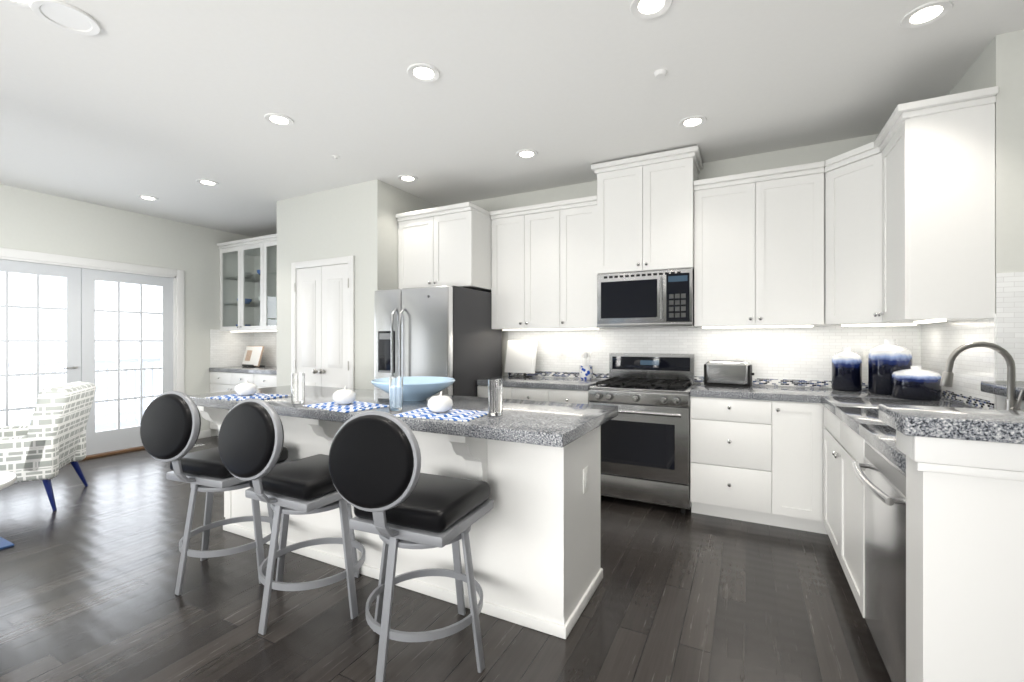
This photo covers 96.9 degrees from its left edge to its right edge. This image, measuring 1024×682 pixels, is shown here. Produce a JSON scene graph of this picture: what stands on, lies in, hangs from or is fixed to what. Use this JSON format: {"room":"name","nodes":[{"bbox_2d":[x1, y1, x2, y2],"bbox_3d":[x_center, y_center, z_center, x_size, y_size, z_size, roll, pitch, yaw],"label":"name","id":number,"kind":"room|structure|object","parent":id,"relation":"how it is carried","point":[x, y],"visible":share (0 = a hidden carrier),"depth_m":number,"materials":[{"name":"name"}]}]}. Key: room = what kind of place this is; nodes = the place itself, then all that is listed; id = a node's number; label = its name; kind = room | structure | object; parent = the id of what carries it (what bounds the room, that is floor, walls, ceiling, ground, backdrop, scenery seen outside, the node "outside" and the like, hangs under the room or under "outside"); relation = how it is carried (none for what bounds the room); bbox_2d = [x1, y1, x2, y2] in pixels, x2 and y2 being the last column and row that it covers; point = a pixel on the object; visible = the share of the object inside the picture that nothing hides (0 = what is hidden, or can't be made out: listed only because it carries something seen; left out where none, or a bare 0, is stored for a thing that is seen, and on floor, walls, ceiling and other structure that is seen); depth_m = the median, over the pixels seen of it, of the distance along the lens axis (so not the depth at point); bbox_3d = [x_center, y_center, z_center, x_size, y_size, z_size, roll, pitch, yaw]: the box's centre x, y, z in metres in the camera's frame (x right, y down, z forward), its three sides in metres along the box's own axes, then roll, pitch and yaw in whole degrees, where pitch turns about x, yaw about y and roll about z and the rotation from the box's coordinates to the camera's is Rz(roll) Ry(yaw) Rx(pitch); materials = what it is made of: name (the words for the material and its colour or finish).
{"room":"kitchen","nodes":[
{"label":"kitchen","id":0,"kind":"room"},
{"bbox_2d":[0,184,252,435],"bbox_3d":[-5.355,-0.115,3.709,0.120,2.800,6.680,0,0,27],"label":"wall","id":1,"kind":"structure","parent":0,"point":[33,221],"depth_m":5.38,"materials":[{"name":"paint"}]},
{"bbox_2d":[0,248,183,459],"bbox_3d":[-4.696,0.193,4.944,0.159,2.185,1.990,0,0,27],"label":"french door","id":2,"kind":"structure","parent":1,"relation":"attached to","point":[80,311],"depth_m":5.02,"materials":[{"name":"white wood"}]},
{"bbox_2d":[198,429,210,438],"bbox_3d":[-4.122,1.235,5.953,0.014,0.100,0.320,0,0,27],"label":"baseboard","id":3,"kind":"structure","parent":1,"relation":"attached to","point":[204,433],"depth_m":6.02,"materials":[{"name":"white"}]},
{"bbox_2d":[210,329,253,366],"bbox_3d":[-3.911,0.100,6.370,0.006,0.510,0.614,0,0,27],"label":"backsplash","id":4,"kind":"structure","parent":1,"relation":"attached to","point":[227,348],"depth_m":6.31,"materials":[{"name":"tile"}]},
{"bbox_2d":[217,234,276,331],"bbox_3d":[-3.059,-0.724,5.977,1.874,1.202,0.537,0,0,27],"label":"upper cabinet","id":5,"kind":"object","parent":1,"relation":"attached to","point":[248,284],"visible":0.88,"depth_m":6.01,"materials":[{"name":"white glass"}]},
{"bbox_2d":[277,179,439,389],"bbox_3d":[-1.680,-0.115,5.020,1.450,2.800,0.980,0,0,27],"label":"wall","id":6,"kind":"structure","parent":0,"point":[359,221],"depth_m":4.46,"materials":[{"name":"paint"}]},
{"bbox_2d":[291,256,354,388],"bbox_3d":[-1.932,0.231,4.552,0.896,2.108,0.078,0,0,27],"label":"door","id":7,"kind":"structure","parent":6,"relation":"attached to","point":[323,326],"depth_m":4.56,"materials":[{"name":"white wood"}]},
{"bbox_2d":[0,436,891,681],"bbox_3d":[-0.899,1.335,1.420,10.300,0.100,7.100,0,0,27],"label":"floor","id":8,"kind":"structure","parent":0,"point":[88,576],"depth_m":2.17,"materials":[{"name":"brown wood"}]},
{"bbox_2d":[0,537,13,549],"bbox_3d":[-4.704,1.279,2.147,2.170,0.012,2.700,0,0,27],"label":"rug","id":9,"kind":"object","parent":8,"relation":"on","point":[4,543],"visible":0.95,"depth_m":2.85,"materials":[{"name":"blue fabric"}]},
{"bbox_2d":[0,471,16,489],"bbox_3d":[-3.018,1.012,2.306,0.680,0.515,0.680,0,0,27],"label":"side table","id":10,"kind":"object","parent":8,"relation":"on","point":[7,479],"visible":1,"depth_m":2.49,"materials":[{"name":"white ceramic"}]},
{"bbox_2d":[0,381,95,510],"bbox_3d":[-3.905,0.821,3.583,0.793,0.935,0.700,0,0,-28],"label":"armchair","id":11,"kind":"object","parent":8,"relation":"on","point":[47,444],"visible":1,"depth_m":3.44,"materials":[{"name":"fabric"}]},
{"bbox_2d":[140,391,290,595],"bbox_3d":[-1.593,0.767,2.495,0.558,1.037,0.664,0,0,27],"label":"stool","id":12,"kind":"object","parent":8,"relation":"on","point":[170,426],"visible":0.85,"depth_m":2.31,"materials":[{"name":"black leather"}]},
{"bbox_2d":[209,366,276,435],"bbox_3d":[-3.087,0.820,5.924,1.874,0.930,0.657,0,0,27],"label":"base cabinet","id":13,"kind":"object","parent":8,"relation":"on","point":[226,379],"visible":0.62,"depth_m":5.86,"materials":[{"name":"wood"}]},
{"bbox_2d":[242,346,264,366],"bbox_3d":[-3.599,0.213,6.324,0.460,0.284,0.169,0,0,35],"label":"cookbook stand","id":14,"kind":"object","parent":13,"relation":"on","point":[252,356],"visible":1,"depth_m":6.27,"materials":[{"name":"white paper"}]},
{"bbox_2d":[218,399,364,634],"bbox_3d":[-0.997,0.767,2.190,0.558,1.037,0.660,0,0,27],"label":"stool","id":15,"kind":"object","parent":8,"relation":"on","point":[250,439],"visible":0.96,"depth_m":2.01,"materials":[{"name":"black leather"}]},
{"bbox_2d":[197,405,602,638],"bbox_3d":[-0.777,0.847,2.692,2.474,0.876,0.752,0,0,27],"label":"kitchen island","id":16,"kind":"object","parent":8,"relation":"on","point":[535,537],"depth_m":2.13,"materials":[{"name":"wood"}]},
{"bbox_2d":[188,385,617,448],"bbox_3d":[-0.781,0.381,2.705,2.630,0.052,0.850,0,0,27],"label":"island countertop","id":17,"kind":"structure","parent":16,"relation":"on","point":[553,425],"depth_m":2.25,"materials":[{"name":"grey stone"}]},
{"bbox_2d":[205,380,290,399],"bbox_3d":[-1.667,0.299,2.875,0.400,0.109,0.280,0,0,19],"label":"place setting","id":18,"kind":"object","parent":17,"relation":"on","point":[246,390],"visible":1,"depth_m":2.83,"materials":[{"name":"white ceramic"}]},
{"bbox_2d":[291,373,304,403],"bbox_3d":[-1.219,0.269,2.587,0.072,0.170,0.072,0,0,27],"label":"tumbler","id":19,"kind":"object","parent":17,"relation":"on","point":[297,388],"visible":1,"depth_m":2.56,"materials":[{"name":"clear glass"}]},
{"bbox_2d":[303,386,388,412],"bbox_3d":[-0.899,0.299,2.467,0.400,0.109,0.280,0,0,37],"label":"place setting","id":20,"kind":"object","parent":17,"relation":"on","point":[344,399],"visible":1,"depth_m":2.43,"materials":[{"name":"white ceramic"}]},
{"bbox_2d":[389,376,402,410],"bbox_3d":[-0.596,0.269,2.333,0.072,0.170,0.072,0,0,27],"label":"tumbler","id":21,"kind":"object","parent":17,"relation":"on","point":[395,393],"visible":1,"depth_m":2.30,"materials":[{"name":"clear glass"}]},
{"bbox_2d":[371,376,454,400],"bbox_3d":[-0.591,0.293,2.736,0.500,0.122,0.500,0,0,27],"label":"bowl","id":22,"kind":"object","parent":17,"relation":"on","point":[419,388],"visible":0.75,"depth_m":2.62,"materials":[{"name":"blue ceramic"}]},
{"bbox_2d":[394,392,487,421],"bbox_3d":[-0.330,0.299,2.196,0.400,0.109,0.280,0,0,22],"label":"place setting","id":23,"kind":"object","parent":17,"relation":"on","point":[439,407],"visible":0.98,"depth_m":2.16,"materials":[{"name":"blue fabric"}]},
{"bbox_2d":[488,379,502,415],"bbox_3d":[-0.079,0.269,2.179,0.072,0.170,0.072,0,0,27],"label":"tumbler","id":24,"kind":"object","parent":17,"relation":"on","point":[495,397],"visible":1,"depth_m":2.15,"materials":[{"name":"clear glass"}]},
{"bbox_2d":[328,411,493,681],"bbox_3d":[-0.384,0.767,1.850,0.558,1.037,0.662,0,0,27],"label":"stool","id":25,"kind":"object","parent":8,"relation":"on","point":[390,492],"visible":1,"depth_m":1.67,"materials":[{"name":"black leather"}]},
{"bbox_2d":[375,285,501,396],"bbox_3d":[-0.699,0.407,4.353,0.825,1.755,1.006,0,0,27],"label":"refrigerator","id":26,"kind":"object","parent":8,"relation":"on","point":[442,331],"visible":0.46,"depth_m":3.98,"materials":[{"name":"stainless steel"},{"name":"dark gray painted metal"},{"name":"black plastic"}]},
{"bbox_2d":[477,375,605,403],"bbox_3d":[0.286,0.820,4.183,1.056,0.930,0.657,0,0,27],"label":"base cabinet","id":27,"kind":"object","parent":8,"relation":"on","point":[557,389],"visible":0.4,"depth_m":3.90,"materials":[{"name":"wood"}]},
{"bbox_2d":[505,340,537,377],"bbox_3d":[0.087,0.173,4.485,0.330,0.362,0.160,0,0,27],"label":"easel","id":28,"kind":"object","parent":27,"relation":"on","point":[521,356],"visible":1,"depth_m":4.48,"materials":[{"name":"white paper"}]},
{"bbox_2d":[579,351,592,379],"bbox_3d":[0.677,0.223,4.172,0.127,0.263,0.128,0,0,27],"label":"utensil crock","id":29,"kind":"object","parent":27,"relation":"on","point":[585,372],"visible":1,"depth_m":4.13,"materials":[{"name":"white ceramic"}]},
{"bbox_2d":[588,353,695,512],"bbox_3d":[1.086,0.698,3.742,0.762,1.175,0.693,0,0,27],"label":"range","id":30,"kind":"object","parent":8,"relation":"on","point":[645,445],"visible":0.92,"depth_m":3.49,"materials":[{"name":"silver metal"}]},
{"bbox_2d":[690,395,785,527],"bbox_3d":[1.704,0.845,3.468,0.580,0.880,0.627,0,0,27],"label":"base cabinet","id":31,"kind":"object","parent":8,"relation":"on","point":[783,456],"depth_m":3.18,"materials":[{"name":"wood"}]},
{"bbox_2d":[690,383,957,402],"bbox_3d":[2.090,0.380,3.260,1.457,0.050,0.630,0,0,27],"label":"countertop","id":32,"kind":"structure","parent":31,"relation":"on","point":[755,391],"depth_m":3.19,"materials":[{"name":"grey stone"}]},
{"bbox_2d":[704,360,753,387],"bbox_3d":[1.714,0.256,3.582,0.350,0.196,0.170,0,0,33],"label":"toaster","id":33,"kind":"object","parent":32,"relation":"on","point":[729,373],"visible":1,"depth_m":3.51,"materials":[{"name":"silver metal"}]},
{"bbox_2d":[832,347,861,391],"bbox_3d":[2.403,0.199,3.261,0.176,0.310,0.176,0,0,27],"label":"canister","id":34,"kind":"object","parent":32,"relation":"on","point":[846,369],"visible":1,"depth_m":3.19,"materials":[{"name":"blue ceramic"}]},
{"bbox_2d":[868,339,911,394],"bbox_3d":[2.548,0.172,3.062,0.230,0.365,0.230,0,0,27],"label":"canister","id":35,"kind":"object","parent":32,"relation":"on","point":[887,358],"visible":0.9,"depth_m":3.00,"materials":[{"name":"blue ceramic"}]},
{"bbox_2d":[892,366,941,400],"bbox_3d":[2.491,0.254,2.799,0.230,0.200,0.230,0,0,27],"label":"canister","id":36,"kind":"object","parent":32,"relation":"on","point":[915,383],"visible":1,"depth_m":2.72,"materials":[{"name":"blue ceramic"}]},
{"bbox_2d":[786,399,809,531],"bbox_3d":[2.035,0.845,3.297,0.285,0.880,0.627,0,0,27],"label":"base cabinet","id":37,"kind":"object","parent":8,"relation":"on","point":[797,410],"depth_m":3.02,"materials":[{"name":"wood"}]},
{"bbox_2d":[810,403,905,617],"bbox_3d":[2.023,0.845,2.307,0.717,0.880,1.184,0,0,27],"label":"base cabinet","id":38,"kind":"object","parent":8,"relation":"on","point":[837,495],"depth_m":2.31,"materials":[{"name":"wood"}]},
{"bbox_2d":[822,395,978,414],"bbox_3d":[2.175,0.380,2.557,0.661,0.050,0.540,0,0,27],"label":"countertop","id":39,"kind":"structure","parent":38,"relation":"on","point":[844,404],"depth_m":2.58,"materials":[{"name":"grey stone"}]},
{"bbox_2d":[940,341,1023,410],"bbox_3d":[2.065,0.178,1.996,0.266,0.352,0.102,0,0,27],"label":"faucet","id":40,"kind":"object","parent":38,"relation":"on","point":[1011,403],"visible":0.71,"depth_m":1.97,"materials":[{"name":"silver metal"}]},
{"bbox_2d":[852,440,905,681],"bbox_3d":[1.604,0.847,1.514,0.718,0.876,0.605,0,0,27],"label":"dishwasher","id":41,"kind":"object","parent":8,"relation":"on","point":[882,479],"visible":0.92,"depth_m":1.61,"materials":[{"name":"silver metal"}]},
{"bbox_2d":[0,0,1023,236],"bbox_3d":[-0.899,-1.565,1.420,10.300,0.100,7.100,0,0,27],"label":"ceiling","id":42,"kind":"structure","parent":0,"point":[167,103],"depth_m":2.73,"materials":[{"name":"paint"}]},
{"bbox_2d":[2,0,31,7],"bbox_3d":[-2.180,-1.511,1.969,0.183,0.008,0.183,0,0,27],"label":"recessed light","id":43,"kind":"object","parent":42,"relation":"in","point":[22,3],"visible":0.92,"depth_m":2.03,"materials":[{"name":"white"}]},
{"bbox_2d":[29,0,100,35],"bbox_3d":[-2.079,-1.509,2.120,0.240,0.012,0.240,0,0,27],"label":"ceiling speaker","id":44,"kind":"object","parent":42,"relation":"attached to","point":[62,15],"visible":0.98,"depth_m":2.11,"materials":[{"name":"white plastic"}]},
{"bbox_2d":[137,195,158,200],"bbox_3d":[-3.847,-1.511,4.799,0.183,0.008,0.183,0,0,27],"label":"recessed light","id":45,"kind":"object","parent":42,"relation":"in","point":[147,197],"visible":1,"depth_m":4.79,"materials":[{"name":"white"}]},
{"bbox_2d":[196,179,218,185],"bbox_3d":[-2.905,-1.511,4.335,0.183,0.008,0.183,0,0,27],"label":"recessed light","id":46,"kind":"object","parent":42,"relation":"in","point":[206,182],"visible":1,"depth_m":4.33,"materials":[{"name":"white"}]},
{"bbox_2d":[264,113,293,126],"bbox_3d":[-1.593,-1.511,3.107,0.183,0.008,0.183,0,0,27],"label":"recessed light","id":47,"kind":"object","parent":42,"relation":"in","point":[278,119],"visible":1,"depth_m":3.10,"materials":[{"name":"white"}]},
{"bbox_2d":[398,175,417,181],"bbox_3d":[-0.970,-1.511,4.226,0.183,0.008,0.183,0,0,27],"label":"recessed light","id":48,"kind":"object","parent":42,"relation":"in","point":[407,178],"visible":1,"depth_m":4.22,"materials":[{"name":"white"}]},
{"bbox_2d":[407,63,439,82],"bbox_3d":[-0.499,-1.511,2.565,0.183,0.008,0.183,0,0,27],"label":"recessed light","id":49,"kind":"object","parent":42,"relation":"in","point":[423,72],"visible":1,"depth_m":2.56,"materials":[{"name":"white"}]},
{"bbox_2d":[515,149,537,158],"bbox_3d":[0.119,-1.511,3.675,0.183,0.008,0.183,0,0,27],"label":"recessed light","id":50,"kind":"object","parent":42,"relation":"in","point":[526,154],"visible":1,"depth_m":3.67,"materials":[{"name":"white"}]},
{"bbox_2d":[630,0,672,19],"bbox_3d":[0.625,-1.511,2.040,0.183,0.008,0.183,0,0,27],"label":"recessed light","id":51,"kind":"object","parent":42,"relation":"in","point":[645,9],"visible":1,"depth_m":2.06,"materials":[{"name":"white"}]},
{"bbox_2d":[654,69,666,78],"bbox_3d":[0.838,-1.504,2.561,0.072,0.022,0.072,0,0,27],"label":"smoke detector","id":52,"kind":"object","parent":42,"relation":"attached to","point":[660,73],"visible":1,"depth_m":2.54,"materials":[{"name":"white plastic"}]},
{"bbox_2d":[679,115,706,128],"bbox_3d":[1.248,-1.511,3.137,0.183,0.008,0.183,0,0,27],"label":"recessed light","id":53,"kind":"object","parent":42,"relation":"in","point":[694,121],"visible":1,"depth_m":3.13,"materials":[{"name":"white"}]},
{"bbox_2d":[900,0,952,28],"bbox_3d":[1.919,-1.511,2.104,0.183,0.008,0.183,0,0,27],"label":"recessed light","id":54,"kind":"object","parent":42,"relation":"in","point":[928,13],"visible":1,"depth_m":2.10,"materials":[{"name":"white"}]},
{"bbox_2d":[471,134,878,387],"bbox_3d":[0.656,-0.115,4.433,10.300,2.800,0.120,0,0,27],"label":"wall","id":55,"kind":"structure","parent":0,"point":[781,158],"depth_m":3.77,"materials":[{"name":"paint"}]},
{"bbox_2d":[254,332,276,365],"bbox_3d":[-2.936,0.100,6.216,1.880,0.510,0.006,0,0,27],"label":"backsplash","id":56,"kind":"structure","parent":55,"relation":"attached to","point":[268,340],"depth_m":6.51,"materials":[{"name":"tile"}]},
{"bbox_2d":[396,202,491,292],"bbox_3d":[-0.596,-0.875,4.593,0.859,0.750,0.737,0,0,27],"label":"upper cabinet","id":57,"kind":"object","parent":55,"relation":"attached to","point":[449,245],"visible":0.88,"depth_m":4.28,"materials":[{"name":"white wood"}]},
{"bbox_2d":[490,195,607,330],"bbox_3d":[0.343,-0.676,4.306,1.066,1.147,0.387,0,0,27],"label":"upper cabinet","id":58,"kind":"object","parent":55,"relation":"attached to","point":[544,266],"visible":0.94,"depth_m":4.16,"materials":[{"name":"white wood"}]},
{"bbox_2d":[591,145,702,274],"bbox_3d":[1.148,-1.036,3.862,0.847,0.927,0.437,0,0,27],"label":"upper cabinet","id":59,"kind":"object","parent":55,"relation":"attached to","point":[645,212],"visible":1,"depth_m":3.69,"materials":[{"name":"white wood"}]},
{"bbox_2d":[597,268,696,328],"bbox_3d":[1.142,-0.341,3.850,0.758,0.452,0.451,0,0,27],"label":"microwave","id":60,"kind":"object","parent":59,"relation":"attached to","point":[656,299],"visible":1,"depth_m":3.68,"materials":[{"name":"silver metal"}]},
{"bbox_2d":[508,325,917,388],"bbox_3d":[1.427,0.110,3.963,3.300,0.490,0.009,0,0,27],"label":"backsplash","id":61,"kind":"structure","parent":55,"relation":"attached to","point":[791,356],"depth_m":3.73,"materials":[{"name":"tile"}]},
{"bbox_2d":[733,350,742,360],"bbox_3d":[1.859,0.135,3.733,0.072,0.116,0.008,0,0,27],"label":"electrical outlet","id":62,"kind":"object","parent":55,"relation":"attached to","point":[737,355],"visible":0.73,"depth_m":3.73,"materials":[{"name":"white plastic"}]},
{"bbox_2d":[694,161,824,327],"bbox_3d":[1.880,-0.676,3.513,0.851,1.147,0.387,0,0,27],"label":"upper cabinet","id":63,"kind":"object","parent":55,"relation":"attached to","point":[758,249],"visible":1,"depth_m":3.36,"materials":[{"name":"white wood"}]},
{"bbox_2d":[863,351,868,366],"bbox_3d":[2.623,0.135,3.338,0.072,0.116,0.008,0,0,27],"label":"electrical outlet","id":64,"kind":"object","parent":55,"relation":"attached to","point":[865,358],"visible":0.46,"depth_m":3.35,"materials":[{"name":"white plastic"}]},
{"bbox_2d":[820,142,954,326],"bbox_3d":[2.480,-0.676,3.078,0.610,1.147,0.610,0,0,27],"label":"upper cabinet","id":65,"kind":"object","parent":55,"relation":"attached to","point":[853,237],"visible":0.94,"depth_m":3.01,"materials":[{"name":"white wood"}]},
{"bbox_2d":[896,430,1023,681],"bbox_3d":[1.438,0.770,1.151,0.690,1.030,0.175,0,0,27],"label":"wall","id":66,"kind":"structure","parent":0,"point":[964,560],"depth_m":1.20,"materials":[{"name":"white paint"}]},
{"bbox_2d":[879,381,1023,443],"bbox_3d":[1.811,0.227,1.682,0.925,0.053,1.540,0,0,27],"label":"raised bar","id":67,"kind":"object","parent":66,"relation":"on","point":[992,425],"visible":1,"depth_m":1.20,"materials":[{"name":"stone"}]},
{"bbox_2d":[944,29,1023,410],"bbox_3d":[2.366,-0.115,2.028,0.145,2.800,2.585,0,0,27],"label":"wall","id":68,"kind":"structure","parent":0,"point":[999,62],"depth_m":2.23,"materials":[{"name":"paint"}]},
{"bbox_2d":[874,86,997,323],"bbox_3d":[2.323,-0.676,2.530,0.387,1.147,0.503,0,0,27],"label":"upper cabinet","id":69,"kind":"object","parent":68,"relation":"attached to","point":[938,209],"visible":1,"depth_m":2.35,"materials":[{"name":"white wood"}]},
{"bbox_2d":[918,273,1005,409],"bbox_3d":[2.634,0.010,2.713,0.009,0.690,1.050,0,0,27],"label":"tile backsplash","id":70,"kind":"structure","parent":68,"relation":"attached to","point":[936,341],"depth_m":2.49,"materials":[{"name":"tile"}]},
{"label":"outside","id":71,"kind":"structure","parent":0,"visible":0},
{"bbox_2d":[0,358,160,431],"bbox_3d":[-5.840,0.850,5.828,2.675,1.110,7.036,0,0,27],"label":"deck","id":72,"kind":"object","parent":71,"point":[124,423],"visible":0.25,"depth_m":7.21,"materials":[{"name":"grey wood"}]},
{"bbox_2d":[0,272,160,425],"bbox_3d":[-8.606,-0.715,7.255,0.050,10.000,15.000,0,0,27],"label":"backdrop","id":73,"kind":"structure","parent":71,"point":[22,293],"depth_m":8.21,"materials":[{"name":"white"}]}
]}

